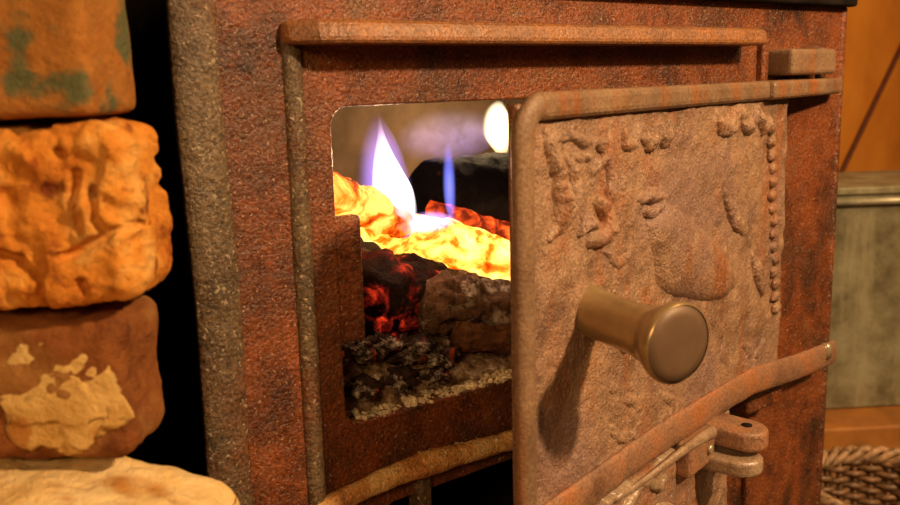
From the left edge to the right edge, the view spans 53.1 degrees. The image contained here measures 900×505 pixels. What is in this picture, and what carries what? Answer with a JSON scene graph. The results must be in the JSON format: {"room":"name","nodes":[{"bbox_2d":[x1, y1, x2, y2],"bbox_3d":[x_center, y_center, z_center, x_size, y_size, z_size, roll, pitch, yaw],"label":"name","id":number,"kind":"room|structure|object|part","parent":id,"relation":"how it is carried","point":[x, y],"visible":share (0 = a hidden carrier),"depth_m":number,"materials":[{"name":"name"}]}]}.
{"room":"living room","nodes":[
{"label":"living room","id":0,"kind":"room"},
{"bbox_2d":[823,452,899,504],"bbox_3d":[0.637,0.553,0.600,4.200,0.050,2.220,-10,14,-37],"label":"floor","id":1,"kind":"structure","parent":0,"point":[858,481],"depth_m":1.43,"materials":[{"name":"stone"}]},
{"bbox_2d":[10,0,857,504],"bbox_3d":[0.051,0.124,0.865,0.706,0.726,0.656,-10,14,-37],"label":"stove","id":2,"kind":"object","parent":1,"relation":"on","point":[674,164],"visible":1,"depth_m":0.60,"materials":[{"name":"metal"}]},
{"bbox_3d":[-0.089,0.143,0.591,0.014,0.555,0.012,-10,14,-37],"label":"moulding","id":3,"kind":"part","parent":2,"relation":"part of","materials":[{"name":"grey metal"}]},
{"bbox_3d":[0.099,0.134,0.726,0.466,0.028,0.024,-10,14,-37],"label":"rail","id":4,"kind":"part","parent":2,"relation":"part of","materials":[{"name":"metal"}]},
{"bbox_2d":[343,248,511,417],"bbox_3d":[-0.017,0.037,0.896,0.538,0.086,0.388,-10,14,-37],"label":"bed","id":5,"kind":"object","parent":2,"relation":"on","point":[472,366],"visible":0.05,"depth_m":0.68,"materials":[{"name":"grey"}]},
{"bbox_2d":[342,343,356,366],"bbox_3d":[-0.075,0.070,0.631,0.027,0.024,0.024,-10,14,-37],"label":"cinder","id":6,"kind":"object","parent":5,"relation":"on","point":[348,348],"visible":0.39,"depth_m":0.63,"materials":[{"name":"black"}]},
{"bbox_2d":[348,335,378,364],"bbox_3d":[-0.064,0.070,0.643,0.028,0.020,0.033,0,11,6],"label":"cinder","id":7,"kind":"object","parent":5,"relation":"on","point":[365,353],"visible":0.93,"depth_m":0.64,"materials":[{"name":"grey"}]},
{"bbox_2d":[344,373,384,401],"bbox_3d":[-0.061,0.096,0.630,0.024,0.018,0.028,2,11,20],"label":"cinder","id":8,"kind":"object","parent":5,"relation":"on","point":[362,386],"visible":0.98,"depth_m":0.63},
{"bbox_2d":[372,331,404,361],"bbox_3d":[-0.049,0.069,0.655,0.035,0.024,0.028,-5,11,-18],"label":"cinder","id":9,"kind":"object","parent":5,"relation":"on","point":[387,343],"visible":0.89,"depth_m":0.65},
{"bbox_2d":[377,365,419,395],"bbox_3d":[-0.036,0.093,0.656,0.026,0.019,0.032,1,11,15],"label":"cinder","id":10,"kind":"object","parent":5,"relation":"on","point":[400,378],"visible":1,"depth_m":0.65,"materials":[{"name":"grey"}]},
{"bbox_2d":[362,248,445,338],"bbox_3d":[-0.048,0.040,0.737,0.081,0.098,0.138,5,13,31],"label":"log","id":11,"kind":"object","parent":5,"relation":"on","point":[394,285],"visible":0.48,"depth_m":0.69,"materials":[{"name":"black wood"}]},
{"bbox_2d":[385,332,437,366],"bbox_3d":[-0.029,0.072,0.670,0.042,0.024,0.028,-4,11,-12],"label":"cinder","id":12,"kind":"object","parent":5,"relation":"on","point":[413,350],"visible":0.9,"depth_m":0.66,"materials":[{"name":"grey"}]},
{"bbox_2d":[417,365,449,386],"bbox_3d":[-0.011,0.093,0.670,0.025,0.018,0.022,-10,14,-37],"label":"cinder","id":13,"kind":"object","parent":5,"relation":"on","point":[438,375],"visible":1,"depth_m":0.67,"materials":[{"name":"grey"}]},
{"bbox_2d":[360,214,509,279],"bbox_3d":[0.021,-0.001,0.808,0.241,0.116,0.048,-10,14,-37],"label":"log","id":14,"kind":"object","parent":5,"relation":"on","point":[459,246],"visible":0.6,"depth_m":0.77,"materials":[{"name":"yellow wood"}]},
{"bbox_2d":[333,171,417,238],"bbox_3d":[-0.071,-0.037,0.688,0.035,0.071,0.121,7,14,37],"label":"log","id":15,"kind":"object","parent":14,"relation":"on","point":[378,213],"visible":0.67,"depth_m":0.69,"materials":[{"name":"yellow wood"}]},
{"bbox_2d":[425,345,461,368],"bbox_3d":[-0.009,0.078,0.681,0.037,0.016,0.031,-10,14,-37],"label":"cinder","id":16,"kind":"object","parent":5,"relation":"on","point":[442,355],"visible":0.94,"depth_m":0.68,"materials":[{"name":"grey"}]},
{"bbox_2d":[404,152,508,221],"bbox_3d":[0.059,-0.061,0.956,0.237,0.095,0.101,-10,14,-37],"label":"log","id":17,"kind":"object","parent":5,"relation":"on","point":[479,184],"visible":0.38,"depth_m":0.88,"materials":[{"name":"black wood"}]},
{"bbox_2d":[417,270,510,339],"bbox_3d":[0.032,0.052,0.744,0.136,0.089,0.058,-10,14,-37],"label":"log","id":18,"kind":"object","parent":5,"relation":"on","point":[447,299],"visible":0.52,"depth_m":0.70,"materials":[{"name":"brown wood"}]},
{"bbox_2d":[425,200,509,239],"bbox_3d":[0.032,-0.027,0.872,0.139,0.061,0.022,-11,15,-42],"label":"log","id":19,"kind":"object","parent":5,"relation":"on","point":[498,227],"visible":0.48,"depth_m":0.85,"materials":[{"name":"wood"}]},
{"bbox_2d":[449,321,510,354],"bbox_3d":[0.056,0.074,0.733,0.134,0.058,0.027,-10,14,-37],"label":"wood split","id":20,"kind":"object","parent":5,"relation":"on","point":[476,337],"visible":0.44,"depth_m":0.70,"materials":[{"name":"brown wood"}]},
{"bbox_2d":[351,369,511,419],"bbox_3d":[0.097,0.085,0.737,0.410,0.010,0.022,-10,14,-37],"label":"ash spill","id":21,"kind":"object","parent":2,"relation":"on","point":[410,400],"visible":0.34,"depth_m":0.66,"materials":[{"name":"grey"}]},
{"bbox_2d":[371,434,499,479],"bbox_3d":[-0.007,0.143,0.643,0.121,0.009,0.017,-10,14,-37],"label":"ash spill","id":22,"kind":"object","parent":2,"relation":"on","point":[496,439],"visible":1,"depth_m":0.64,"materials":[{"name":"grey"}]},
{"bbox_3d":[0.088,-0.159,0.660,0.459,0.014,0.031,-10,14,-37],"label":"moulding","id":23,"kind":"part","parent":2,"relation":"part of","materials":[{"name":"orange metal"}]},
{"bbox_3d":[0.106,0.043,0.530,0.047,0.047,0.083,-7,13,-28],"label":"knob","id":24,"kind":"part","parent":2,"relation":"part of","materials":[{"name":"gold metal"}]},
{"bbox_3d":[0.172,0.012,0.668,0.010,0.256,0.424,7,14,38],"label":"fire door","id":25,"kind":"part","parent":2,"relation":"part of","materials":[{"name":"brown metal"}]},
{"bbox_3d":[0.141,0.278,0.671,0.015,0.248,0.306,7,14,38],"label":"ash door","id":26,"kind":"part","parent":2,"relation":"part of","materials":[{"name":"brown metal"}]},
{"bbox_3d":[0.126,0.050,0.495,0.045,0.045,0.005,-7,13,-28],"label":"knob","id":27,"kind":"part","parent":2,"relation":"part of","materials":[{"name":"gold metal"}]},
{"bbox_3d":[0.293,0.080,0.875,0.010,0.552,0.009,-10,14,-37],"label":"moulding","id":28,"kind":"part","parent":2,"relation":"part of","materials":[{"name":"metal"}]},
{"bbox_3d":[-0.016,-0.236,0.870,0.704,0.016,0.472,-10,14,-37],"label":"plate","id":29,"kind":"part","parent":2,"relation":"part of","materials":[{"name":"black metal"}]},
{"bbox_2d":[820,445,899,504],"bbox_3d":[0.547,0.353,1.117,0.235,0.153,0.235,7,14,37],"label":"wicker basket","id":30,"kind":"object","parent":1,"relation":"on","point":[889,461],"visible":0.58,"depth_m":1.20,"materials":[{"name":"brown wicker"}]},
{"bbox_2d":[823,405,899,450],"bbox_3d":[0.726,0.291,1.525,0.600,0.112,0.285,-2,11,-4],"label":"board","id":31,"kind":"object","parent":1,"relation":"on","point":[879,425],"visible":0.02,"depth_m":1.38,"materials":[{"name":"brown wood"}]},
{"bbox_2d":[826,170,899,408],"bbox_3d":[0.727,0.053,1.511,0.352,0.358,0.220,-2,11,-4],"label":"metal bucket","id":32,"kind":"object","parent":31,"relation":"on","point":[865,303],"visible":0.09,"depth_m":1.41,"materials":[{"name":"grey metal"}]},
{"bbox_3d":[0.722,-0.117,1.482,0.350,0.012,0.212,-2,11,-4],"label":"lid","id":33,"kind":"part","parent":32,"relation":"part of","materials":[{"name":"metal"}]},
{"bbox_2d":[839,45,899,171],"bbox_3d":[0.909,-0.246,2.015,0.841,0.973,0.012,-10,14,-37],"label":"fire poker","id":34,"kind":"object","parent":1,"relation":"on","point":[896,57],"visible":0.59,"depth_m":2.03,"materials":[{"name":"brown metal"}]},
{"bbox_3d":[-0.188,0.397,0.276,0.450,0.420,0.365,-10,14,-37],"label":"trim","id":35,"kind":"structure","parent":1,"relation":"on","visible":0},
{"bbox_2d":[0,456,239,504],"bbox_3d":[-0.217,0.137,0.405,0.227,0.055,0.136,-1,11,0],"label":"brick","id":36,"kind":"object","parent":35,"relation":"on","point":[65,480],"visible":0.94,"depth_m":0.43,"materials":[{"name":"beige stone"}]},
{"bbox_2d":[0,295,164,458],"bbox_3d":[-0.251,0.062,0.450,0.206,0.077,0.062,-1,11,0],"label":"brick","id":37,"kind":"object","parent":36,"relation":"on","point":[76,381],"visible":0.97,"depth_m":0.42,"materials":[{"name":"brown brick"}]},
{"bbox_2d":[0,116,172,309],"bbox_3d":[-0.241,-0.018,0.431,0.205,0.090,0.069,-1,11,0],"label":"stone","id":38,"kind":"object","parent":37,"relation":"on","point":[86,218],"visible":0.99,"depth_m":0.40,"materials":[{"name":"orange stone"}]},
{"bbox_2d":[0,0,135,119],"bbox_3d":[-0.258,-0.106,0.417,0.202,0.090,0.062,-1,11,0],"label":"brick","id":39,"kind":"object","parent":38,"relation":"on","point":[59,58],"visible":1,"depth_m":0.39,"materials":[{"name":"orange brick"}]},
{"bbox_2d":[839,0,899,171],"bbox_3d":[0.823,-0.608,1.933,2.000,1.720,0.060,-10,14,-37],"label":"wall","id":40,"kind":"structure","parent":0,"point":[873,26],"depth_m":2.04,"materials":[{"name":"orange wood"}]}
]}

